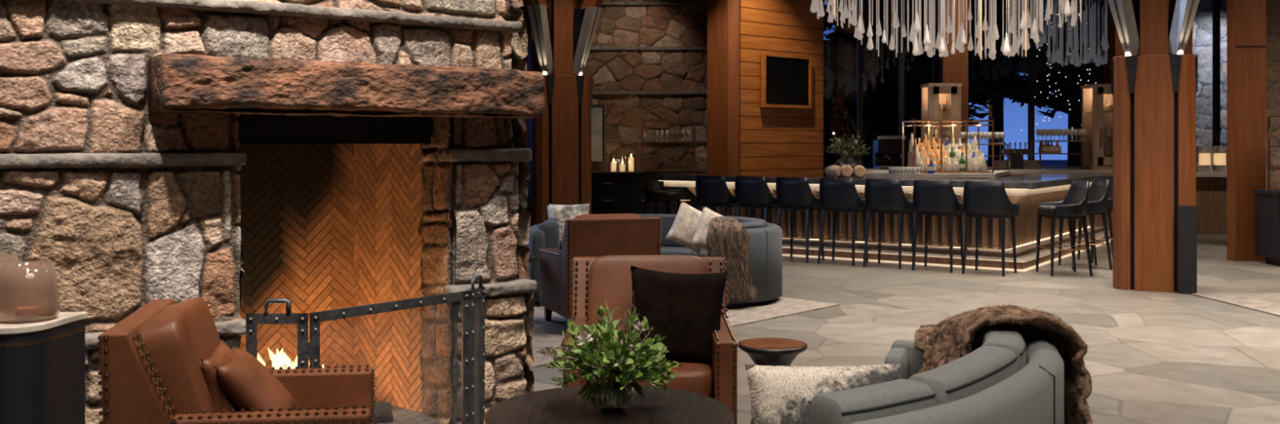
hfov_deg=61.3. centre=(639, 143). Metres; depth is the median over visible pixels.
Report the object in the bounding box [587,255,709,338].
cushion
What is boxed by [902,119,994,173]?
rack
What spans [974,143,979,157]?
liquor bottle
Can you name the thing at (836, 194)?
bar stool
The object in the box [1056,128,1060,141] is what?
glass
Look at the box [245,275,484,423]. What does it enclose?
fire screen
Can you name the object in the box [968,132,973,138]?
glass
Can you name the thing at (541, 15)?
lamp
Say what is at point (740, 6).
wall
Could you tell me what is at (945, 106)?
liquor bottle
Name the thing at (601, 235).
leather armchair
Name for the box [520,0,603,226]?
column
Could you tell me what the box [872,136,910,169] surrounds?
espresso machine
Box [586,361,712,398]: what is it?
seat cushion
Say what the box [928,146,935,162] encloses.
liquor bottle
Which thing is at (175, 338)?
cushion
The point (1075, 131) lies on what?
glass
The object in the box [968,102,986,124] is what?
pine tree
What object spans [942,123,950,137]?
liquor bottle
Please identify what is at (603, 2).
trim
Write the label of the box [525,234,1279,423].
floor
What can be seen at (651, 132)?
glass
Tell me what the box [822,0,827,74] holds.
pine tree
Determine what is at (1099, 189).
bar stool
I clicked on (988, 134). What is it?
glass
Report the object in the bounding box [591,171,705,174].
countertop
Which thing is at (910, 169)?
tumbler
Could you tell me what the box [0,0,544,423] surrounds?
stone fireplace
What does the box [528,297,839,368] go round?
area rug
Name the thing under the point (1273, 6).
stone wall
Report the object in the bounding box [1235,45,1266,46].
trim
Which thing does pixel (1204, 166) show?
candle
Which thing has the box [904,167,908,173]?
tumbler
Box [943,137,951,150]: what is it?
liquor bottle
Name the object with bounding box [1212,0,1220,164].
window
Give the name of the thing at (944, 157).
liquor bottle
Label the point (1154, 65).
column
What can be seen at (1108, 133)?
liquor bottle
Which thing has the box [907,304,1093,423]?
fur throw
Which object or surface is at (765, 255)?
curved sofa
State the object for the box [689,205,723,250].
cushion
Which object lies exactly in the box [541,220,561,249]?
cushion
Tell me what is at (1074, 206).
bar stool
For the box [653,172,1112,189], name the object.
countertop
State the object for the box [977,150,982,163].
liquor bottle
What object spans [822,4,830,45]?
pine tree
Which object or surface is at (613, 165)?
pillar candle
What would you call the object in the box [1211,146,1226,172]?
candle
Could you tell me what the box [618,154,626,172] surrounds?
candle lantern
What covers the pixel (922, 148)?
liquor bottle
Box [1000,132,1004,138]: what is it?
glass
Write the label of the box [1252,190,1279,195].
countertop
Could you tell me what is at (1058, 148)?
liquor bottle
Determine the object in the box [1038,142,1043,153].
liquor bottle
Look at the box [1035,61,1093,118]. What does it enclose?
pine tree
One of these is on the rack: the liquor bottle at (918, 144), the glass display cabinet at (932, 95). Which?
the liquor bottle at (918, 144)
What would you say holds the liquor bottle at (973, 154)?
on the rack
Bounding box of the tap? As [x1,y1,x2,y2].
[1000,142,1031,169]
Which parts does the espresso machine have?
panel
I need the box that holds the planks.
[739,0,823,176]
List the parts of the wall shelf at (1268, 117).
post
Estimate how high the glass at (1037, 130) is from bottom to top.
0.185 m
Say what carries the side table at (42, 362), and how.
on the floor
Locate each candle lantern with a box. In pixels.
[610,154,617,171]
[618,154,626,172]
[626,154,634,171]
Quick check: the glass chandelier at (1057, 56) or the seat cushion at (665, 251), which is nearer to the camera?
the seat cushion at (665, 251)
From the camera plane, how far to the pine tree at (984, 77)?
23.27 m
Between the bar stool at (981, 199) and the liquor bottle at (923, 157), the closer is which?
the bar stool at (981, 199)
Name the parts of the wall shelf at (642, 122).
post, post, post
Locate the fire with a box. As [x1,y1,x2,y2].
[257,350,323,369]
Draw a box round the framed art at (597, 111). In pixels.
[591,105,604,163]
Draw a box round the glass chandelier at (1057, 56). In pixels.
[1015,0,1109,66]
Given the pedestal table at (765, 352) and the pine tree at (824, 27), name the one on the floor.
the pedestal table at (765, 352)
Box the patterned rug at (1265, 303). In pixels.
[1191,293,1279,316]
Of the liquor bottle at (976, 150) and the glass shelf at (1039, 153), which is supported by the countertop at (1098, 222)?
the glass shelf at (1039, 153)
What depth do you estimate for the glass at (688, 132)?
18.10 m
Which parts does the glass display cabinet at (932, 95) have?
handle, panel, door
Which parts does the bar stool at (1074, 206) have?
leg, seat, leg, seat rail, foot rail, leg, leg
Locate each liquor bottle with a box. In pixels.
[909,133,913,152]
[912,138,916,158]
[915,145,919,164]
[916,137,920,149]
[916,155,924,171]
[918,140,925,156]
[921,150,928,163]
[923,133,927,149]
[924,155,929,171]
[925,138,930,157]
[926,158,935,173]
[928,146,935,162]
[929,134,936,150]
[932,155,937,171]
[933,143,937,155]
[935,146,939,163]
[937,137,940,150]
[937,152,944,171]
[939,143,944,156]
[942,97,950,111]
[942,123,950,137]
[942,150,947,164]
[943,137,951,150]
[944,155,952,171]
[946,143,951,155]
[949,145,955,163]
[950,137,957,150]
[951,155,959,171]
[953,143,958,155]
[956,137,961,150]
[956,146,960,164]
[959,152,965,171]
[960,143,964,156]
[964,137,972,150]
[967,143,973,155]
[967,151,973,171]
[971,133,977,151]
[971,150,977,162]
[973,155,980,171]
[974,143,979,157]
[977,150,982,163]
[979,151,986,171]
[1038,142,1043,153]
[1041,142,1048,153]
[1048,140,1055,153]
[1054,140,1061,153]
[1105,98,1112,112]
[1105,124,1112,137]
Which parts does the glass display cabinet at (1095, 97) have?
panel, handle, door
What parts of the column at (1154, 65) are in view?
wedge plate, corner post, wedge plate, gusset plate, post, gusset plate, wedge plate, corner post, wedge plate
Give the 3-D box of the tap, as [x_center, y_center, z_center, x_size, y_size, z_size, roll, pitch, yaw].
[5.901,0.195,16.933,0.480,0.430,0.154,0,0,0]
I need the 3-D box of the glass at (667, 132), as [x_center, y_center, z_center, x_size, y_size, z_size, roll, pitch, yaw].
[0.456,-0.138,18.120,0.068,0.185,0.068,0,0,0]
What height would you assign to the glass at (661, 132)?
0.185 m
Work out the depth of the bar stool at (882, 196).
13.01 m
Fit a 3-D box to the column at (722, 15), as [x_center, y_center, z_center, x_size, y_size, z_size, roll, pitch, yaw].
[1.360,-1.250,17.260,0.623,5.500,0.421,0,0,31]
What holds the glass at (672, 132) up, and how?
on the wall shelf at (642, 122)
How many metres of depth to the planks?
17.62 m
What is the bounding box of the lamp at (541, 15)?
[526,4,553,75]
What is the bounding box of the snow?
[986,160,1067,166]
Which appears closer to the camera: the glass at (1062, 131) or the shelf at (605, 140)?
the glass at (1062, 131)
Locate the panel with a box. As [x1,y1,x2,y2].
[1178,205,1196,294]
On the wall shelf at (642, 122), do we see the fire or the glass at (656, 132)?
the glass at (656, 132)
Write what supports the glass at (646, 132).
on the wall shelf at (642, 122)
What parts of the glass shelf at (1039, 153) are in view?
post, post, post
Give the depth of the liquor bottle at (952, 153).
15.14 m
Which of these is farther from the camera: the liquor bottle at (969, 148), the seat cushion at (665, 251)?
the liquor bottle at (969, 148)
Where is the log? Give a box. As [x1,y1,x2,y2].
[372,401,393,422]
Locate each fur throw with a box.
[704,215,757,307]
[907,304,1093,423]
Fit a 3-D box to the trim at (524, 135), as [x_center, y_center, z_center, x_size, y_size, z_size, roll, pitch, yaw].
[-2.075,-1.250,18.850,0.290,5.500,0.300,0,0,0]
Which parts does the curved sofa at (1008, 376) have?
arm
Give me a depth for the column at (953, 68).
19.25 m
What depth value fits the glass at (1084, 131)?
17.23 m
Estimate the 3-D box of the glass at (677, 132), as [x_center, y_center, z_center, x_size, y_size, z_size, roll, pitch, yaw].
[0.634,-0.138,18.120,0.068,0.185,0.068,0,0,0]
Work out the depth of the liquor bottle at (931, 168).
14.80 m
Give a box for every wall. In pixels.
[583,0,706,173]
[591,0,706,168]
[738,0,822,174]
[1192,0,1226,165]
[1266,0,1279,190]
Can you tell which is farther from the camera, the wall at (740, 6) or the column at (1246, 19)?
the wall at (740, 6)
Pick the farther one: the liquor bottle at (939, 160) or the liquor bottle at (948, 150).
the liquor bottle at (948, 150)
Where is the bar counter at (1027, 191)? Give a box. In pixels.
[653,172,1112,271]
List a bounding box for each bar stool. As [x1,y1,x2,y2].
[641,172,679,214]
[695,175,740,217]
[734,176,780,226]
[775,177,824,263]
[817,177,868,266]
[862,178,915,270]
[911,179,964,273]
[961,180,1019,277]
[1035,180,1093,276]
[1057,178,1112,270]
[1077,177,1112,263]
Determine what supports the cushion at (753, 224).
on the curved sofa at (765, 255)
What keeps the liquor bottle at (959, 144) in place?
on the rack
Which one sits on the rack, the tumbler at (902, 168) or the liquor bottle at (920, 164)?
the liquor bottle at (920, 164)
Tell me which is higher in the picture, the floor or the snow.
the snow
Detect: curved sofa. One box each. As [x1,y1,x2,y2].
[526,213,782,304]
[808,324,1063,423]
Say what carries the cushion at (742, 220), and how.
on the curved sofa at (765, 255)
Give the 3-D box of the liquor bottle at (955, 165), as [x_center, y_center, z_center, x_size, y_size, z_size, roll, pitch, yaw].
[4.389,0.275,15.035,0.120,0.211,0.120,0,0,-29]
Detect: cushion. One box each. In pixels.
[138,297,220,416]
[200,339,240,413]
[213,346,296,412]
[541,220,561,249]
[546,203,589,245]
[573,213,641,219]
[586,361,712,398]
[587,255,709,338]
[628,266,728,368]
[635,213,685,247]
[660,246,706,257]
[665,200,702,254]
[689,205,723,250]
[698,251,706,257]
[724,216,768,227]
[740,221,764,229]
[744,363,901,423]
[808,379,936,423]
[908,346,1017,406]
[977,324,1026,371]
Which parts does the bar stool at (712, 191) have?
seat rail, leg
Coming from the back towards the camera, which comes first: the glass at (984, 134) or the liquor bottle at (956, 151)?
the glass at (984, 134)
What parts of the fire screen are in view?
frame, handle, frame, frame, panel, handle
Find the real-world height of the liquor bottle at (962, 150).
0.211 m
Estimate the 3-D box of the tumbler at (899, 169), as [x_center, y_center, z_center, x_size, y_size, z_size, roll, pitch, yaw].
[3.558,0.365,14.830,0.054,0.086,0.054,0,0,0]
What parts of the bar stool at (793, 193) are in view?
leg, leg, seat rail, foot rail, leg, leg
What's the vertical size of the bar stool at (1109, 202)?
1.075 m
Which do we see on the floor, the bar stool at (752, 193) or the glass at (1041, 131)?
the bar stool at (752, 193)
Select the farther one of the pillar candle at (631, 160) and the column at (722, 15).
the pillar candle at (631, 160)
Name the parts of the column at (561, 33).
corner post, corner post, gusset plate, wedge plate, post, gusset plate, wedge plate, corner post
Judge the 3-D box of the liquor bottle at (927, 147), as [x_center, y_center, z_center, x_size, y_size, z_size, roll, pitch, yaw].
[4.090,0.070,15.315,0.086,0.279,0.086,0,0,-33]
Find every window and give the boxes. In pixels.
[822,0,932,172]
[1018,4,1097,166]
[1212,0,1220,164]
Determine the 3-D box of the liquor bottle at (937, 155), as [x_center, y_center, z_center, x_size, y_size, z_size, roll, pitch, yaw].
[4.193,0.168,15.175,0.096,0.254,0.096,0,0,-6]
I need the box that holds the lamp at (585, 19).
[573,6,602,75]
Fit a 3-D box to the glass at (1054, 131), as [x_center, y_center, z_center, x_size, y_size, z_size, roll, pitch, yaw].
[6.614,-0.141,17.250,0.068,0.185,0.068,0,0,0]
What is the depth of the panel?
10.74 m
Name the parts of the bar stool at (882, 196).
leg, leg, foot rail, seat rail, leg, leg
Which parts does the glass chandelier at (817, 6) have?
glass rod, glass rod, glass rod, glass rod, glass rod, glass rod, glass rod, glass rod, glass rod, glass rod, glass rod, glass rod, glass rod, glass rod, glass rod, glass rod, glass rod, glass rod, glass rod, glass rod, glass rod, glass rod, glass rod, glass rod, glass rod, glass rod, glass rod, glass rod, glass rod, glass rod, glass rod, glass rod, glass rod, glass rod, glass rod, glass rod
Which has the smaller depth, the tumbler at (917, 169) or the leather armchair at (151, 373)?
the leather armchair at (151, 373)
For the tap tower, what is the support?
on the countertop at (1098, 222)
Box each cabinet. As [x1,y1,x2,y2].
[920,83,961,145]
[1080,84,1112,169]
[1195,177,1226,234]
[1252,190,1279,266]
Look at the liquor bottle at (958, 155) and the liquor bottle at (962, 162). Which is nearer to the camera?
the liquor bottle at (962, 162)
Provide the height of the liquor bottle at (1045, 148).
0.211 m
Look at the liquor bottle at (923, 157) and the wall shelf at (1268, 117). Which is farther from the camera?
the liquor bottle at (923, 157)
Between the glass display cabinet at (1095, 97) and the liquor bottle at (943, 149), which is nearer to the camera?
the liquor bottle at (943, 149)
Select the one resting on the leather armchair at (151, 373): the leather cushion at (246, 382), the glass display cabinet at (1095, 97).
the leather cushion at (246, 382)
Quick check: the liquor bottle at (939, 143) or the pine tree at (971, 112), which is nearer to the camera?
the liquor bottle at (939, 143)
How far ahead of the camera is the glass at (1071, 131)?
17.23 m
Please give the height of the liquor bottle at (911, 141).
0.279 m
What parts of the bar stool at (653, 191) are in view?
leg, leg, seat rail, leg, seat, leg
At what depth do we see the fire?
5.30 m
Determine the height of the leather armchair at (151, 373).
0.936 m
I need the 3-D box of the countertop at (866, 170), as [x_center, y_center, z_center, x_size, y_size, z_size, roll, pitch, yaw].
[4.250,0.970,18.825,1.940,1.060,0.750,0,0,0]
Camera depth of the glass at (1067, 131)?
17.23 m
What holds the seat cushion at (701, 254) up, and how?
on the curved sofa at (765, 255)
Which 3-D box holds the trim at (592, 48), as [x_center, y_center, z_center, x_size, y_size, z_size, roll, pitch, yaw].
[0.200,-1.650,18.670,3.000,0.060,0.060,0,0,0]
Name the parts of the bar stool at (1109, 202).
leg, leg, foot rail, leg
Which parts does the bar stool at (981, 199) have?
leg, leg, seat rail, foot rail, leg, leg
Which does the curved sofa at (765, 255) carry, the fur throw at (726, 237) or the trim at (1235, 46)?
the fur throw at (726, 237)
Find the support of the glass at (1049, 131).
on the glass shelf at (1039, 153)
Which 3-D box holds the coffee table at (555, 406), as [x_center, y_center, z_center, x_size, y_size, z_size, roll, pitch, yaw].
[-0.115,1.250,4.020,0.924,0.500,0.924,0,0,0]
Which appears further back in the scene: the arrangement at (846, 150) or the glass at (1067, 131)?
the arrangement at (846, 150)
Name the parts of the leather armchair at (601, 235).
leg, arm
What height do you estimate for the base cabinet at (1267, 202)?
0.920 m
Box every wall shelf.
[641,120,695,172]
[1267,115,1279,190]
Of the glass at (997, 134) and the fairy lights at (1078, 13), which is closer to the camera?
the glass at (997, 134)
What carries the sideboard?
on the floor
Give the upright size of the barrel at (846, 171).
0.175 m
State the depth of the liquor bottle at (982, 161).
15.01 m
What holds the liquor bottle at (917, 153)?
on the rack
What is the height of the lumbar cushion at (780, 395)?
0.313 m
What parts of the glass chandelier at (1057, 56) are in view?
glass rod, glass rod, glass rod, glass rod, ceiling plate, glass rod, glass rod, glass rod, glass rod, glass rod, glass rod, glass rod, glass rod, glass rod, glass rod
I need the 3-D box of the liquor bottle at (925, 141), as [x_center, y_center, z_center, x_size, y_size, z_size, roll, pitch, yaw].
[4.087,-0.015,15.455,0.086,0.279,0.086,0,0,-36]
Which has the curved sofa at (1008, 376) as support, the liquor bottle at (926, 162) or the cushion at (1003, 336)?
the cushion at (1003, 336)
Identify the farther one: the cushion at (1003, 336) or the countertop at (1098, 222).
the countertop at (1098, 222)
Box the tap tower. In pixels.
[994,142,1039,169]
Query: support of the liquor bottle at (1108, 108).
on the glass display cabinet at (1095, 97)
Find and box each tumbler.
[889,167,893,173]
[893,167,897,173]
[897,167,901,173]
[901,167,904,173]
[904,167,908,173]
[908,167,912,173]
[912,167,915,173]
[915,167,919,173]
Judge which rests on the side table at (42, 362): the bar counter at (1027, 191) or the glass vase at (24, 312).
the glass vase at (24, 312)
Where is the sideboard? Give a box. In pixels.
[591,171,705,214]
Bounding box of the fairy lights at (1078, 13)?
[1021,13,1096,138]
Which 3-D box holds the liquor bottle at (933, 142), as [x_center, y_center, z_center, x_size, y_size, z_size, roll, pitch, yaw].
[4.199,-0.002,15.455,0.096,0.254,0.096,0,0,-11]
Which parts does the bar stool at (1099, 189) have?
leg, leg, foot rail, leg, seat rail, leg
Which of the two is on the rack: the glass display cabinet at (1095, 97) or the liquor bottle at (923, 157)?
the liquor bottle at (923, 157)
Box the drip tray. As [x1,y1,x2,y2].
[873,165,907,169]
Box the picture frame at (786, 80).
[760,52,812,108]
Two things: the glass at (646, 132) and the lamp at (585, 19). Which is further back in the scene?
the glass at (646, 132)
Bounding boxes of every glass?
[644,129,648,141]
[648,129,653,141]
[654,129,658,141]
[659,129,663,141]
[665,129,669,141]
[670,129,674,141]
[675,129,679,141]
[680,129,684,141]
[686,129,690,141]
[960,132,964,138]
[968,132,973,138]
[982,132,986,143]
[986,132,991,143]
[995,132,999,143]
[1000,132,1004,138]
[1035,128,1039,141]
[1039,128,1043,141]
[1043,128,1047,141]
[1047,128,1052,141]
[1052,128,1056,141]
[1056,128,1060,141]
[1060,128,1065,141]
[1065,128,1069,141]
[1069,128,1073,141]
[1073,128,1078,141]
[1078,128,1082,141]
[1082,128,1086,141]
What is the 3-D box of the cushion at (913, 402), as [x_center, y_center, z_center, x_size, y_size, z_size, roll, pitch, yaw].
[0.724,0.917,3.333,0.437,0.325,0.174,0,0,-35]
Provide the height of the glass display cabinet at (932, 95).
1.320 m
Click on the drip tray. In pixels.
(879, 167)
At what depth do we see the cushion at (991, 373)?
3.60 m
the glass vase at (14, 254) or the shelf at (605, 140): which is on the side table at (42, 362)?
the glass vase at (14, 254)
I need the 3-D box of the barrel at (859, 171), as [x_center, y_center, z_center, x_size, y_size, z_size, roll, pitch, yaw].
[2.820,0.362,13.894,0.170,0.175,0.242,0,0,6]
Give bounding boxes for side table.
[0,312,87,423]
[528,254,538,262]
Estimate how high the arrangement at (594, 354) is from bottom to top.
0.451 m
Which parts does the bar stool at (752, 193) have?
leg, leg, seat rail, leg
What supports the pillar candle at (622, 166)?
on the candle lantern at (622, 167)
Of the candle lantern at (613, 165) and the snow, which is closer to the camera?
the candle lantern at (613, 165)
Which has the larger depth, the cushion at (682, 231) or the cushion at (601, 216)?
the cushion at (682, 231)
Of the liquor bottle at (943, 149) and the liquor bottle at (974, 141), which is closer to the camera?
the liquor bottle at (943, 149)
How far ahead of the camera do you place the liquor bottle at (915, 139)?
15.30 m
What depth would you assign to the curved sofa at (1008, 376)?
3.54 m
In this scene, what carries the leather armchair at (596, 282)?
on the floor
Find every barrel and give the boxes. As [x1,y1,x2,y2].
[824,164,841,177]
[840,164,853,178]
[852,164,866,178]
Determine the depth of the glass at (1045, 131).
17.23 m
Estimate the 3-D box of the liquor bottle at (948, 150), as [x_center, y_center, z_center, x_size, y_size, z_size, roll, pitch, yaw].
[4.381,0.105,15.315,0.120,0.211,0.120,0,0,11]
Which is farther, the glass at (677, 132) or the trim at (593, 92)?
the trim at (593, 92)
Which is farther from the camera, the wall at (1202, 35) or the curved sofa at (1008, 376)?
the wall at (1202, 35)
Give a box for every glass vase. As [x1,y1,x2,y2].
[0,253,23,316]
[0,261,59,324]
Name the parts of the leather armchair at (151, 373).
frame, arm, arm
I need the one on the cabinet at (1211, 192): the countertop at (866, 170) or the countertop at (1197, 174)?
the countertop at (1197, 174)
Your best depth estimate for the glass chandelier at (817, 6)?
13.94 m
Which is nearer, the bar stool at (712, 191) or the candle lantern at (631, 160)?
the bar stool at (712, 191)
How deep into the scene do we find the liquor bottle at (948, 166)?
14.99 m
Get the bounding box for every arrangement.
[536,290,682,413]
[823,118,872,168]
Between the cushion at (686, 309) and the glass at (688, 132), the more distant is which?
the glass at (688, 132)
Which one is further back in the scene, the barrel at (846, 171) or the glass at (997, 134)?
the glass at (997, 134)
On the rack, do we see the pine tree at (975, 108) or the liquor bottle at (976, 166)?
the liquor bottle at (976, 166)
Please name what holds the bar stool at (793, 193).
on the floor
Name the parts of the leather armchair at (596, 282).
arm, frame, arm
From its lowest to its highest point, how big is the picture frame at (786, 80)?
0.870 m
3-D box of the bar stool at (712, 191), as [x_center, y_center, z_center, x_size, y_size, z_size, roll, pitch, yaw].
[1.046,0.963,14.580,0.565,1.075,0.495,0,0,35]
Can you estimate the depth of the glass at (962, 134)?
16.82 m
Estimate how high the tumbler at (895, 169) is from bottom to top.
0.086 m
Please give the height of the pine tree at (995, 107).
10.000 m
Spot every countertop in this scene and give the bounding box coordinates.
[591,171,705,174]
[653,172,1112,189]
[824,168,884,177]
[864,168,1112,231]
[1195,172,1226,177]
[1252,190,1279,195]
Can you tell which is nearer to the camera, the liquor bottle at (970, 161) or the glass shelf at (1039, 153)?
the liquor bottle at (970, 161)
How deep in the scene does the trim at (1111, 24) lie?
19.26 m
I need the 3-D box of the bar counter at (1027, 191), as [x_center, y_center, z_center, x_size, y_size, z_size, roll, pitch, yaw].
[3.885,0.975,16.190,5.292,1.050,5.322,0,0,35]
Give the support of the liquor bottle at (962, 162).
on the rack
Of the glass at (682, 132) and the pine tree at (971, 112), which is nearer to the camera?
the glass at (682, 132)
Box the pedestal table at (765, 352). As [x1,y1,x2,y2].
[738,337,807,423]
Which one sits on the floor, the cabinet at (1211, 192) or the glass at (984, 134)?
the cabinet at (1211, 192)
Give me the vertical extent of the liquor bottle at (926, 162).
0.211 m
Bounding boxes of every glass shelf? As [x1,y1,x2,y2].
[964,144,1008,170]
[1030,141,1091,169]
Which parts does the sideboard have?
drawer, drawer, drawer, drawer, drawer, drawer, drawer, drawer, drawer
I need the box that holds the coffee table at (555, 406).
[484,385,733,423]
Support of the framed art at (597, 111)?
attached to the stone wall at (620, 25)
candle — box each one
[15,306,39,317]
[610,162,616,171]
[619,164,625,171]
[628,157,634,171]
[1195,146,1213,172]
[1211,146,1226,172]
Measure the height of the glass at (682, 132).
0.185 m
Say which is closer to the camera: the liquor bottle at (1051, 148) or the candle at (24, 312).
the candle at (24, 312)
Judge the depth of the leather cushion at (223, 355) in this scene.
3.60 m
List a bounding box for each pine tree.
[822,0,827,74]
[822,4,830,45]
[823,1,895,88]
[893,0,1040,103]
[906,99,988,119]
[968,0,1068,166]
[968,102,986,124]
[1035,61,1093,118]
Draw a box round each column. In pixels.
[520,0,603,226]
[1108,0,1199,293]
[1226,0,1266,262]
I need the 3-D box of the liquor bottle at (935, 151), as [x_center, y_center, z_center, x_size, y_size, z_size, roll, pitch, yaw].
[4.200,0.105,15.315,0.120,0.211,0.120,0,0,-42]
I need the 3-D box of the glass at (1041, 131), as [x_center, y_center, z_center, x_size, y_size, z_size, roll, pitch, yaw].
[6.406,-0.141,17.250,0.068,0.185,0.068,0,0,0]
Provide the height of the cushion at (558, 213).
0.407 m
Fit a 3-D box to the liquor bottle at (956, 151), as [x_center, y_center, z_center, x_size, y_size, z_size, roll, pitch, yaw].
[4.481,0.105,15.315,0.120,0.211,0.120,0,0,36]
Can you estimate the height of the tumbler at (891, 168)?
0.086 m
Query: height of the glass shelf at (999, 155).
0.406 m
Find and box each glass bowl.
[590,378,635,413]
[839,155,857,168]
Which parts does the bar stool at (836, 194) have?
leg, leg, foot rail, seat rail, leg, leg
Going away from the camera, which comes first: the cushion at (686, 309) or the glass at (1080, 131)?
the cushion at (686, 309)
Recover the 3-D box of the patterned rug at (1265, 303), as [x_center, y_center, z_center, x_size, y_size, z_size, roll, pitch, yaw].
[7.500,1.492,10.050,4.000,0.013,1.500,0,0,-3]
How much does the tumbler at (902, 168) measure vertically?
0.086 m
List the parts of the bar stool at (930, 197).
leg, leg, seat rail, foot rail, leg, leg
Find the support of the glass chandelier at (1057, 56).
hanging from the ceiling
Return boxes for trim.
[522,55,527,211]
[590,46,706,50]
[591,91,706,94]
[601,1,706,4]
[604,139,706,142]
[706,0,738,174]
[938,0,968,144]
[1102,1,1115,84]
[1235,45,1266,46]
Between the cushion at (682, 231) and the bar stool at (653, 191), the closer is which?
the cushion at (682, 231)
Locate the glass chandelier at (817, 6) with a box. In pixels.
[809,0,1081,59]
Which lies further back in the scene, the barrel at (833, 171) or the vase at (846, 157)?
the vase at (846, 157)
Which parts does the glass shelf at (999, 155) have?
post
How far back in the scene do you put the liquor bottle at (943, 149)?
15.28 m
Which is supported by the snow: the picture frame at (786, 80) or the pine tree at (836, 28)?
the pine tree at (836, 28)
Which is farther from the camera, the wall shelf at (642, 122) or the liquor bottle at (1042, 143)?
the wall shelf at (642, 122)
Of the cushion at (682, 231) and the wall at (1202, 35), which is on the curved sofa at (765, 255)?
the cushion at (682, 231)
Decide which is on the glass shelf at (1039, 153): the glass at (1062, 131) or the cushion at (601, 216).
the glass at (1062, 131)
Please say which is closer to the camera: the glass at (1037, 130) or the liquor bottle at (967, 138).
the liquor bottle at (967, 138)
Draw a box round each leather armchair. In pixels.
[97,297,374,423]
[538,213,661,321]
[560,255,738,423]

